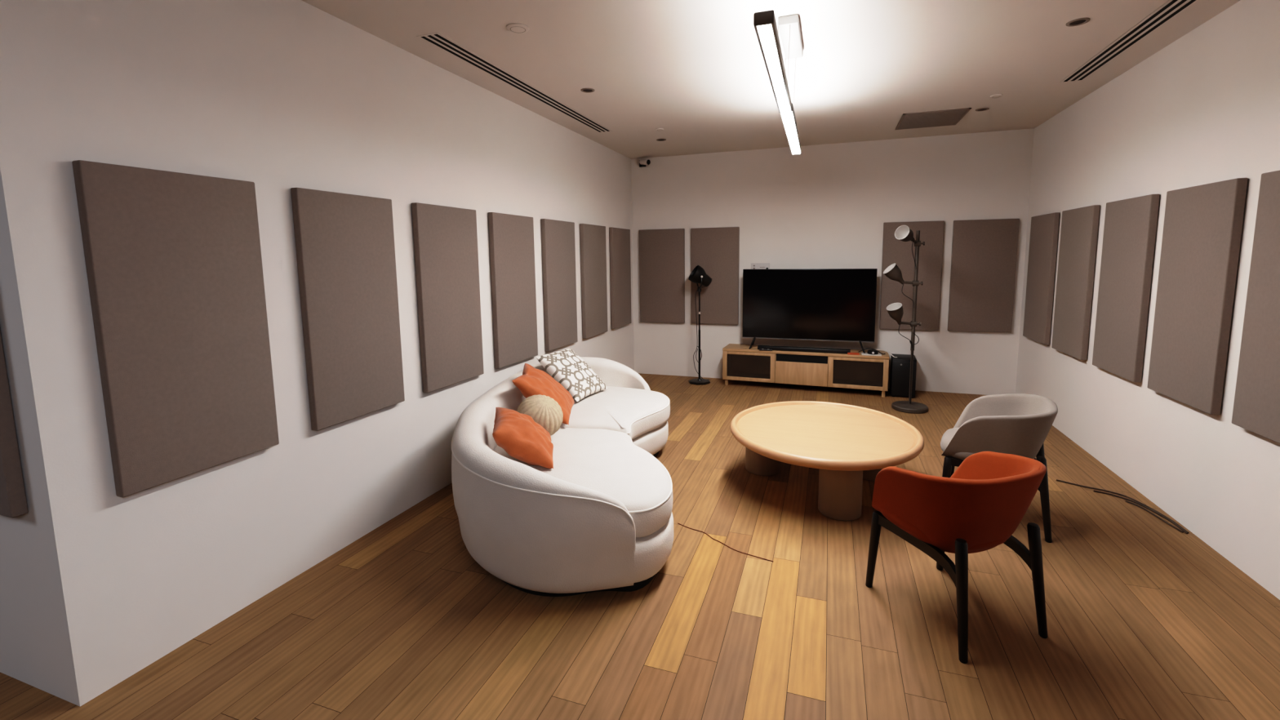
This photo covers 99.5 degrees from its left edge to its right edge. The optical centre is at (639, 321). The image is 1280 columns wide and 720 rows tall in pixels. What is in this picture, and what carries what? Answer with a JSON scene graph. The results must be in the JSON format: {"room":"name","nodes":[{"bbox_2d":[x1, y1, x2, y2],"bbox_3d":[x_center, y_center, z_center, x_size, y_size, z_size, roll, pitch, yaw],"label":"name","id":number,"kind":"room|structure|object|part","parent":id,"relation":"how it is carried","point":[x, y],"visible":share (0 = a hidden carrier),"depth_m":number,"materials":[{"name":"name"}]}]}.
{"room":"lounge","nodes":[
{"label":"lounge","id":0,"kind":"room"},
{"bbox_2d":[0,307,59,697],"bbox_3d":[-3.383,-0.083,2.293,2.741,2.811,0.120,2,7,19],"label":"wall","id":1,"kind":"structure","parent":0,"point":[26,651],"depth_m":1.96,"materials":[{"name":"paint"}]},
{"bbox_2d":[0,329,28,517],"bbox_3d":[-2.400,0.057,1.874,0.600,1.200,0.047,2,7,19],"label":"acoustic panel","id":2,"kind":"object","parent":1,"relation":"attached to","point":[13,502],"visible":1,"depth_m":1.82,"materials":[{"name":"fabric"}]},
{"bbox_2d":[0,0,634,706],"bbox_3d":[-1.103,-0.370,4.467,0.120,2.811,5.763,2,7,19],"label":"wall","id":3,"kind":"structure","parent":0,"point":[279,96],"depth_m":2.36,"materials":[{"name":"paint"}]},
{"bbox_2d":[71,160,279,497],"bbox_3d":[-1.816,0.012,2.192,0.047,1.200,0.600,2,7,19],"label":"acoustic panel","id":4,"kind":"object","parent":3,"relation":"attached to","point":[173,260],"visible":1,"depth_m":2.12,"materials":[{"name":"fabric"}]},
{"bbox_2d":[290,187,404,431],"bbox_3d":[-1.552,-0.081,2.941,0.047,1.200,0.600,2,7,19],"label":"acoustic panel","id":5,"kind":"object","parent":3,"relation":"attached to","point":[344,242],"visible":1,"depth_m":2.87,"materials":[{"name":"fabric"}]},
{"bbox_2d":[411,202,484,392],"bbox_3d":[-1.290,-0.173,3.689,0.047,1.200,0.600,2,7,19],"label":"acoustic panel","id":6,"kind":"object","parent":3,"relation":"attached to","point":[446,237],"visible":1,"depth_m":3.62,"materials":[{"name":"fabric"}]},
{"bbox_2d":[488,212,537,368],"bbox_3d":[-1.026,-0.265,4.437,0.047,1.200,0.600,2,7,19],"label":"acoustic panel","id":7,"kind":"object","parent":3,"relation":"attached to","point":[511,237],"visible":1,"depth_m":4.37,"materials":[{"name":"fabric"}]},
{"bbox_2d":[541,218,577,351],"bbox_3d":[-0.763,-0.358,5.185,0.047,1.200,0.600,2,7,19],"label":"acoustic panel","id":8,"kind":"object","parent":3,"relation":"attached to","point":[557,237],"visible":1,"depth_m":5.11,"materials":[{"name":"fabric"}]},
{"bbox_2d":[579,223,607,338],"bbox_3d":[-0.500,-0.450,5.934,0.047,1.200,0.600,2,7,19],"label":"acoustic panel","id":9,"kind":"object","parent":3,"relation":"attached to","point":[593,237],"visible":1,"depth_m":5.86,"materials":[{"name":"fabric"}]},
{"bbox_2d":[608,226,631,328],"bbox_3d":[-0.237,-0.543,6.682,0.047,1.200,0.600,2,7,19],"label":"acoustic panel","id":10,"kind":"object","parent":3,"relation":"attached to","point":[620,238],"visible":1,"depth_m":6.60,"materials":[{"name":"fabric"}]},
{"bbox_2d":[0,373,1279,719],"bbox_3d":[-0.905,1.329,2.482,7.373,0.100,9.987,2,7,19],"label":"floor","id":11,"kind":"structure","parent":0,"point":[1146,620],"depth_m":2.28,"materials":[{"name":"brown wood"}]},
{"bbox_2d":[451,356,673,596],"bbox_3d":[-0.431,0.791,3.643,1.282,0.682,2.649,0,7,3],"label":"curved sofa","id":12,"kind":"object","parent":11,"relation":"on","point":[602,518],"visible":0.75,"depth_m":2.50,"materials":[{"name":"beige fabric"}]},
{"bbox_2d":[492,407,553,468],"bbox_3d":[-0.634,0.627,2.947,0.313,0.272,0.379,-2,7,-14],"label":"throw pillow","id":13,"kind":"object","parent":12,"relation":"on","point":[525,440],"visible":1,"depth_m":2.82,"materials":[{"name":"orange fabric"}]},
{"bbox_2d":[516,394,563,435],"bbox_3d":[-0.605,0.570,3.271,0.271,0.249,0.279,3,8,28],"label":"pillow","id":14,"kind":"object","parent":12,"relation":"on","point":[544,411],"visible":0.72,"depth_m":3.19,"materials":[{"name":"beige fabric"}]},
{"bbox_2d":[511,363,574,425],"bbox_3d":[-0.654,0.492,3.759,0.360,0.333,0.482,-1,7,-2],"label":"throw pillow","id":15,"kind":"object","parent":12,"relation":"on","point":[533,381],"visible":0.76,"depth_m":3.64,"materials":[{"name":"orange fabric"}]},
{"bbox_2d":[535,347,607,401],"bbox_3d":[-0.539,0.414,4.360,0.373,0.336,0.496,2,7,25],"label":"throw pillow","id":16,"kind":"object","parent":12,"relation":"on","point":[566,367],"visible":0.94,"depth_m":4.24,"materials":[{"name":"white fabric"}]},
{"bbox_2d":[494,427,673,537],"bbox_3d":[-0.395,0.836,3.083,1.331,0.193,1.100,2,7,19],"label":"seat cushion","id":17,"kind":"object","parent":12,"relation":"on","point":[607,462],"depth_m":2.80,"materials":[{"name":"beige fabric"}]},
{"bbox_2d":[560,386,670,439],"bbox_3d":[-0.331,0.705,4.176,1.022,0.193,1.227,2,7,19],"label":"seat cushion","id":18,"kind":"object","parent":12,"relation":"on","point":[633,412],"depth_m":3.99,"materials":[{"name":"beige fabric"}]},
{"bbox_2d":[688,265,711,385],"bbox_3d":[0.721,0.036,6.615,0.261,1.450,0.271,6,9,43],"label":"lamp","id":19,"kind":"object","parent":11,"relation":"on","point":[698,275],"visible":1,"depth_m":6.59,"materials":[{"name":"black metal"}]},
{"bbox_2d":[678,523,773,561],"bbox_3d":[0.443,1.203,2.959,0.616,0.004,0.043,6,9,43],"label":"cord","id":20,"kind":"object","parent":11,"relation":"on","point":[678,523],"visible":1,"depth_m":2.91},
{"bbox_2d":[722,343,888,397],"bbox_3d":[1.910,0.552,6.363,1.820,0.455,0.385,2,7,22],"label":"tv stand","id":21,"kind":"object","parent":11,"relation":"on","point":[740,362],"visible":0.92,"depth_m":6.26,"materials":[{"name":"brown wood"}]},
{"bbox_3d":[1.284,0.532,6.412,0.615,0.345,0.019,2,7,22],"label":"door","id":22,"kind":"part","parent":21,"relation":"part of","materials":[{"name":"brown wood"}]},
{"bbox_2d":[759,348,772,351],"bbox_3d":[1.466,0.327,6.309,0.150,0.018,0.032,1,7,16],"label":"remote control","id":23,"kind":"object","parent":21,"relation":"on","point":[767,349],"visible":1,"depth_m":6.30,"materials":[{"name":"black plastic"}]},
{"bbox_3d":[1.843,0.593,6.196,0.578,0.261,0.019,2,7,22],"label":"drawer","id":24,"kind":"part","parent":21,"relation":"part of","materials":[{"name":"brown wood"}]},
{"bbox_2d":[757,345,850,353],"bbox_3d":[1.870,0.318,6.222,1.020,0.045,0.072,2,7,21],"label":"soundbar","id":25,"kind":"object","parent":21,"relation":"on","point":[765,347],"visible":0.97,"depth_m":6.18,"materials":[{"name":"black plastic"}]},
{"bbox_2d":[742,268,877,353],"bbox_3d":[1.927,-0.139,6.263,1.470,0.938,0.281,2,7,19],"label":"television","id":26,"kind":"object","parent":21,"relation":"on","point":[828,304],"visible":1,"depth_m":6.24,"materials":[{"name":"black plastic"}]},
{"bbox_2d":[847,352,859,355],"bbox_3d":[2.361,0.353,5.993,0.120,0.018,0.055,2,7,19],"label":"box","id":27,"kind":"object","parent":21,"relation":"on","point":[851,353],"visible":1,"depth_m":5.97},
{"bbox_3d":[2.400,0.571,5.971,0.615,0.345,0.019,2,7,22],"label":"door","id":28,"kind":"part","parent":21,"relation":"part of","materials":[{"name":"brown wood"}]},
{"bbox_2d":[861,352,881,355],"bbox_3d":[2.542,0.357,5.951,0.200,0.014,0.115,2,7,19],"label":"tray","id":29,"kind":"object","parent":21,"relation":"on","point":[862,353],"visible":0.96,"depth_m":5.91,"materials":[{"name":"plastic"}]},
{"bbox_2d":[866,349,878,354],"bbox_3d":[2.552,0.329,5.936,0.112,0.045,0.114,2,7,19],"label":"puck","id":30,"kind":"object","parent":29,"relation":"on","point":[869,351],"visible":1,"depth_m":5.90,"materials":[{"name":"black plastic"}]},
{"bbox_3d":[2.663,0.786,5.928,0.035,0.076,0.035,2,7,22],"label":"leg","id":31,"kind":"part","parent":21,"relation":"part of","materials":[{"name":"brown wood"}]},
{"bbox_2d":[875,349,897,357],"bbox_3d":[2.703,0.347,6.028,0.044,0.071,0.316,-6,8,-37],"label":"cable","id":32,"kind":"object","parent":21,"relation":"on","point":[876,349],"visible":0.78,"depth_m":5.97,"materials":[{"name":"plastic"}]},
{"bbox_2d":[730,400,924,520],"bbox_3d":[1.222,0.903,3.647,1.210,0.420,1.300,2,7,19],"label":"coffee table","id":33,"kind":"object","parent":11,"relation":"on","point":[848,445],"visible":1,"depth_m":3.42,"materials":[{"name":"brown wood"}]},
{"bbox_3d":[0.896,0.907,3.943,0.248,0.348,0.248,2,7,19],"label":"leg","id":34,"kind":"part","parent":33,"relation":"part of","materials":[{"name":"brown wood"}]},
{"bbox_3d":[1.212,0.983,3.276,0.248,0.348,0.248,2,7,19],"label":"leg","id":35,"kind":"part","parent":33,"relation":"part of","materials":[{"name":"brown wood"}]},
{"bbox_3d":[1.632,0.912,3.824,0.248,0.348,0.248,2,7,19],"label":"leg","id":36,"kind":"part","parent":33,"relation":"part of","materials":[{"name":"brown wood"}]},
{"bbox_2d":[889,353,916,398],"bbox_3d":[2.913,0.598,6.002,0.236,0.425,0.330,2,7,23],"label":"subwoofer","id":37,"kind":"object","parent":11,"relation":"on","point":[900,365],"visible":0.88,"depth_m":5.87,"materials":[{"name":"black plastic"}]},
{"bbox_2d":[892,361,915,396],"bbox_3d":[2.852,0.620,5.860,0.216,0.373,0.010,2,7,23],"label":"grille","id":38,"kind":"object","parent":37,"relation":"attached to","point":[900,370],"depth_m":5.86,"materials":[{"name":"black fabric"}]},
{"bbox_2d":[883,225,928,413],"bbox_3d":[2.639,-0.022,5.320,0.464,1.824,0.329,-3,7,-21],"label":"lamp","id":39,"kind":"object","parent":11,"relation":"on","point":[903,233],"visible":1,"depth_m":5.30,"materials":[{"name":"grey metal"}]},
{"bbox_3d":[2.481,-0.466,5.281,0.202,0.207,0.150,2,7,19],"label":"lamp shade","id":40,"kind":"part","parent":39,"relation":"part of","materials":[{"name":"grey metal"}]},
{"bbox_3d":[2.493,-0.074,5.300,0.156,0.220,0.157,2,7,19],"label":"lamp shade","id":41,"kind":"part","parent":39,"relation":"part of","materials":[{"name":"grey metal"}]},
{"bbox_3d":[2.553,-0.841,5.159,0.221,0.157,0.145,-4,8,-26],"label":"lamp shade","id":42,"kind":"part","parent":39,"relation":"part of","materials":[{"name":"grey metal"}]},
{"bbox_2d":[865,451,1047,663],"bbox_3d":[1.353,0.913,2.350,0.582,0.703,0.564,-3,7,-18],"label":"tub chair","id":43,"kind":"object","parent":11,"relation":"on","point":[980,507],"visible":1,"depth_m":2.16,"materials":[{"name":"orange fabric"}]},
{"bbox_3d":[1.091,1.062,2.525,0.061,0.372,0.043,3,8,27],"label":"leg","id":44,"kind":"part","parent":43,"relation":"part of","materials":[{"name":"black wood"}]},
{"bbox_3d":[1.169,0.963,2.294,0.031,0.116,0.452,-3,7,-18],"label":"rail","id":45,"kind":"part","parent":43,"relation":"part of","materials":[{"name":"black wood"}]},
{"bbox_3d":[1.476,1.042,2.649,0.043,0.372,0.061,3,8,27],"label":"leg","id":46,"kind":"part","parent":43,"relation":"part of","materials":[{"name":"black wood"}]},
{"bbox_3d":[1.337,0.847,2.388,0.450,0.108,0.470,-3,7,-18],"label":"seat","id":47,"kind":"part","parent":43,"relation":"part of","materials":[{"name":"orange fabric"}]},
{"bbox_3d":[1.237,1.069,2.082,0.043,0.458,0.097,0,7,2],"label":"leg","id":48,"kind":"part","parent":43,"relation":"part of","materials":[{"name":"black wood"}]},
{"bbox_3d":[1.539,0.944,2.413,0.031,0.116,0.452,-3,7,-18],"label":"rail","id":49,"kind":"part","parent":43,"relation":"part of","materials":[{"name":"black wood"}]},
{"bbox_3d":[1.617,1.050,2.204,0.043,0.458,0.097,-6,9,-38],"label":"leg","id":50,"kind":"part","parent":43,"relation":"part of","materials":[{"name":"black wood"}]},
{"bbox_2d":[940,393,1057,542],"bbox_3d":[2.101,0.801,3.206,0.564,0.703,0.582,4,8,34],"label":"tub chair","id":51,"kind":"object","parent":11,"relation":"on","point":[1015,424],"visible":0.91,"depth_m":3.02,"materials":[{"name":"fabric"}]},
{"bbox_3d":[1.799,0.974,3.189,0.061,0.372,0.043,-2,7,-10],"label":"leg","id":52,"kind":"part","parent":51,"relation":"part of","materials":[{"name":"black wood"}]},
{"bbox_3d":[2.028,0.931,3.520,0.043,0.372,0.061,-2,7,-10],"label":"leg","id":53,"kind":"part","parent":51,"relation":"part of","materials":[{"name":"black wood"}]},
{"bbox_3d":[2.062,0.739,3.225,0.470,0.108,0.450,4,8,34],"label":"seat","id":54,"kind":"part","parent":51,"relation":"part of","materials":[{"name":"fabric"}]},
{"bbox_3d":[1.993,0.862,3.051,0.452,0.116,0.031,4,8,34],"label":"rail","id":55,"kind":"part","parent":51,"relation":"part of","materials":[{"name":"fabric"}]},
{"bbox_3d":[2.409,0.915,3.252,0.097,0.458,0.043,1,7,14],"label":"leg","id":56,"kind":"part","parent":51,"relation":"part of","materials":[{"name":"black wood"}]},
{"bbox_3d":[2.183,0.957,2.924,0.043,0.458,0.097,-5,8,-35],"label":"leg","id":57,"kind":"part","parent":51,"relation":"part of","materials":[{"name":"black wood"}]},
{"bbox_2d":[1056,479,1189,533],"bbox_3d":[3.012,1.120,3.359,0.186,0.008,0.749,-2,7,-12],"label":"cable bundle","id":58,"kind":"object","parent":11,"relation":"on","point":[1183,531],"visible":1,"depth_m":3.31,"materials":[{"name":"black rubber"}]},
{"bbox_2d":[301,0,1240,159],"bbox_3d":[-0.941,-1.560,2.138,7.373,0.100,9.987,2,7,19],"label":"ceiling","id":59,"kind":"structure","parent":0,"point":[695,71],"depth_m":3.46,"materials":[{"name":"paint"}]},
{"bbox_2d":[416,32,612,132],"bbox_3d":[-0.772,-1.762,4.245,0.148,0.002,2.569,2,7,19],"label":"ceiling vent","id":60,"kind":"object","parent":59,"relation":"in","point":[437,40],"visible":1,"depth_m":3.75,"materials":[{"name":"metal"}]},
{"bbox_2d":[506,22,528,33],"bbox_3d":[-0.670,-1.607,2.972,0.124,0.011,0.124,2,7,19],"label":"smoke detector","id":61,"kind":"object","parent":59,"relation":"attached to","point":[517,28],"visible":1,"depth_m":2.95,"materials":[{"name":"paint"}]},
{"bbox_2d":[580,88,595,93],"bbox_3d":[-0.395,-1.747,4.092,0.106,0.005,0.106,2,7,19],"label":"recessed light","id":62,"kind":"object","parent":59,"relation":"in","point":[584,90],"visible":1,"depth_m":4.09,"materials":[{"name":"black metal"}]},
{"bbox_2d":[656,138,666,141],"bbox_3d":[0.230,-1.965,5.855,0.106,0.005,0.106,2,7,19],"label":"recessed light","id":63,"kind":"object","parent":59,"relation":"in","point":[657,140],"visible":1,"depth_m":5.86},
{"bbox_2d":[753,9,803,154],"bbox_3d":[0.903,-1.455,3.244,0.124,0.417,2.712,2,7,18],"label":"linear pendant","id":64,"kind":"object","parent":59,"relation":"attached to","point":[764,22],"depth_m":2.85,"materials":[{"name":"grey metal"}]},
{"bbox_3d":[0.868,-1.467,3.131,0.112,0.365,0.540,2,7,19],"label":"ceiling canopy","id":65,"kind":"part","parent":64,"relation":"part of","materials":[{"name":"white metal"}]},
{"bbox_3d":[1.095,-1.355,3.892,0.075,0.059,1.394,2,7,18],"label":"linear pendant","id":66,"kind":"part","parent":64,"relation":"part of","materials":[{"name":"white plastic"}]},
{"bbox_2d":[895,107,971,129],"bbox_3d":[2.740,-1.906,5.109,0.540,0.008,0.640,2,7,19],"label":"ceiling vent","id":67,"kind":"object","parent":59,"relation":"in","point":[949,117],"visible":1,"depth_m":5.07,"materials":[{"name":"grey metal"}]},
{"bbox_2d":[975,107,989,111],"bbox_3d":[3.021,-1.872,4.779,0.106,0.005,0.106,2,7,19],"label":"recessed light","id":68,"kind":"object","parent":59,"relation":"in","point":[981,108],"visible":1,"depth_m":4.78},
{"bbox_2d":[990,93,1002,97],"bbox_3d":[2.871,-1.817,4.364,0.084,0.011,0.084,2,7,19],"label":"ceiling sensor","id":69,"kind":"object","parent":59,"relation":"attached to","point":[996,95],"visible":1,"depth_m":4.34,"materials":[{"name":"paint"}]},
{"bbox_2d":[1066,17,1090,26],"bbox_3d":[2.414,-1.651,2.986,0.106,0.005,0.106,2,7,19],"label":"recessed light","id":70,"kind":"object","parent":59,"relation":"in","point":[1079,21],"visible":1,"depth_m":2.98,"materials":[{"name":"black metal"}]},
{"bbox_2d":[1060,0,1199,82],"bbox_3d":[2.737,-1.621,2.690,0.148,0.002,2.844,2,7,19],"label":"ceiling vent","id":71,"kind":"object","parent":59,"relation":"in","point":[1170,10],"visible":1,"depth_m":3.20,"materials":[{"name":"metal"}]},
{"bbox_2d":[631,128,1034,395],"bbox_3d":[1.996,-0.649,6.482,4.632,2.811,0.120,2,7,19],"label":"wall","id":72,"kind":"structure","parent":0,"point":[828,206],"depth_m":6.23,"materials":[{"name":"paint"}]},
{"bbox_2d":[639,158,650,167],"bbox_3d":[0.047,-2.013,6.856,0.110,0.104,0.216,-4,7,-24],"label":"security camera","id":73,"kind":"object","parent":72,"relation":"attached to","point":[642,162],"visible":1,"depth_m":6.80,"materials":[{"name":"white plastic"}]},
{"bbox_2d":[639,228,684,323],"bbox_3d":[0.285,-0.587,7.001,0.600,1.200,0.047,2,7,19],"label":"acoustic panel","id":74,"kind":"object","parent":72,"relation":"attached to","point":[661,251],"visible":1,"depth_m":6.97,"materials":[{"name":"fabric"}]},
{"bbox_2d":[690,226,739,324],"bbox_3d":[0.935,-0.568,6.774,0.600,1.200,0.047,2,7,19],"label":"acoustic panel","id":75,"kind":"object","parent":72,"relation":"attached to","point":[715,250],"visible":0.96,"depth_m":6.74,"materials":[{"name":"fabric"}]},
{"bbox_2d":[751,262,769,269],"bbox_3d":[1.459,-0.652,6.580,0.224,0.120,0.050,2,7,19],"label":"wall box","id":76,"kind":"object","parent":72,"relation":"attached to","point":[753,265],"visible":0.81,"depth_m":6.58,"materials":[{"name":"white plastic"}]},
{"bbox_2d":[879,220,944,330],"bbox_3d":[3.025,-0.508,6.048,0.600,1.200,0.047,2,7,19],"label":"acoustic panel","id":77,"kind":"object","parent":72,"relation":"attached to","point":[895,251],"visible":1,"depth_m":6.02,"materials":[{"name":"fabric"}]},
{"bbox_2d":[947,218,1019,333],"bbox_3d":[3.678,-0.489,5.820,0.600,1.200,0.047,2,7,19],"label":"acoustic panel","id":78,"kind":"object","parent":72,"relation":"attached to","point":[984,257],"visible":1,"depth_m":5.80,"materials":[{"name":"fabric"}]},
{"bbox_2d":[1015,0,1279,599],"bbox_3d":[2.501,-0.016,1.118,0.120,2.811,9.747,2,7,19],"label":"wall","id":79,"kind":"structure","parent":0,"point":[1203,108],"depth_m":3.20,"materials":[{"name":"paint"}]},
{"bbox_2d":[1022,212,1059,345],"bbox_3d":[3.840,-0.416,5.194,0.047,1.200,0.600,2,7,19],"label":"acoustic panel","id":80,"kind":"object","parent":79,"relation":"attached to","point":[1044,230],"visible":1,"depth_m":5.11,"materials":[{"name":"fabric"}]},
{"bbox_2d":[1051,204,1100,359],"bbox_3d":[3.587,-0.327,4.472,0.047,1.200,0.600,2,7,19],"label":"acoustic panel","id":81,"kind":"object","parent":79,"relation":"attached to","point":[1079,226],"visible":1,"depth_m":4.39,"materials":[{"name":"fabric"}]},
{"bbox_2d":[1092,194,1159,382],"bbox_3d":[3.325,-0.235,3.727,0.047,1.200,0.600,2,7,19],"label":"acoustic panel","id":82,"kind":"object","parent":79,"relation":"attached to","point":[1130,228],"visible":1,"depth_m":3.65,"materials":[{"name":"fabric"}]},
{"bbox_2d":[1147,177,1248,414],"bbox_3d":[3.074,-0.147,3.015,0.047,1.200,0.600,2,7,19],"label":"acoustic panel","id":83,"kind":"object","parent":79,"relation":"attached to","point":[1202,226],"visible":1,"depth_m":2.94,"materials":[{"name":"fabric"}]},
{"bbox_2d":[1231,170,1279,443],"bbox_3d":[2.826,-0.060,2.308,0.047,1.200,0.600,2,7,19],"label":"acoustic panel","id":84,"kind":"object","parent":79,"relation":"attached to","point":[1256,404],"visible":1,"depth_m":2.49,"materials":[{"name":"fabric"}]}
]}

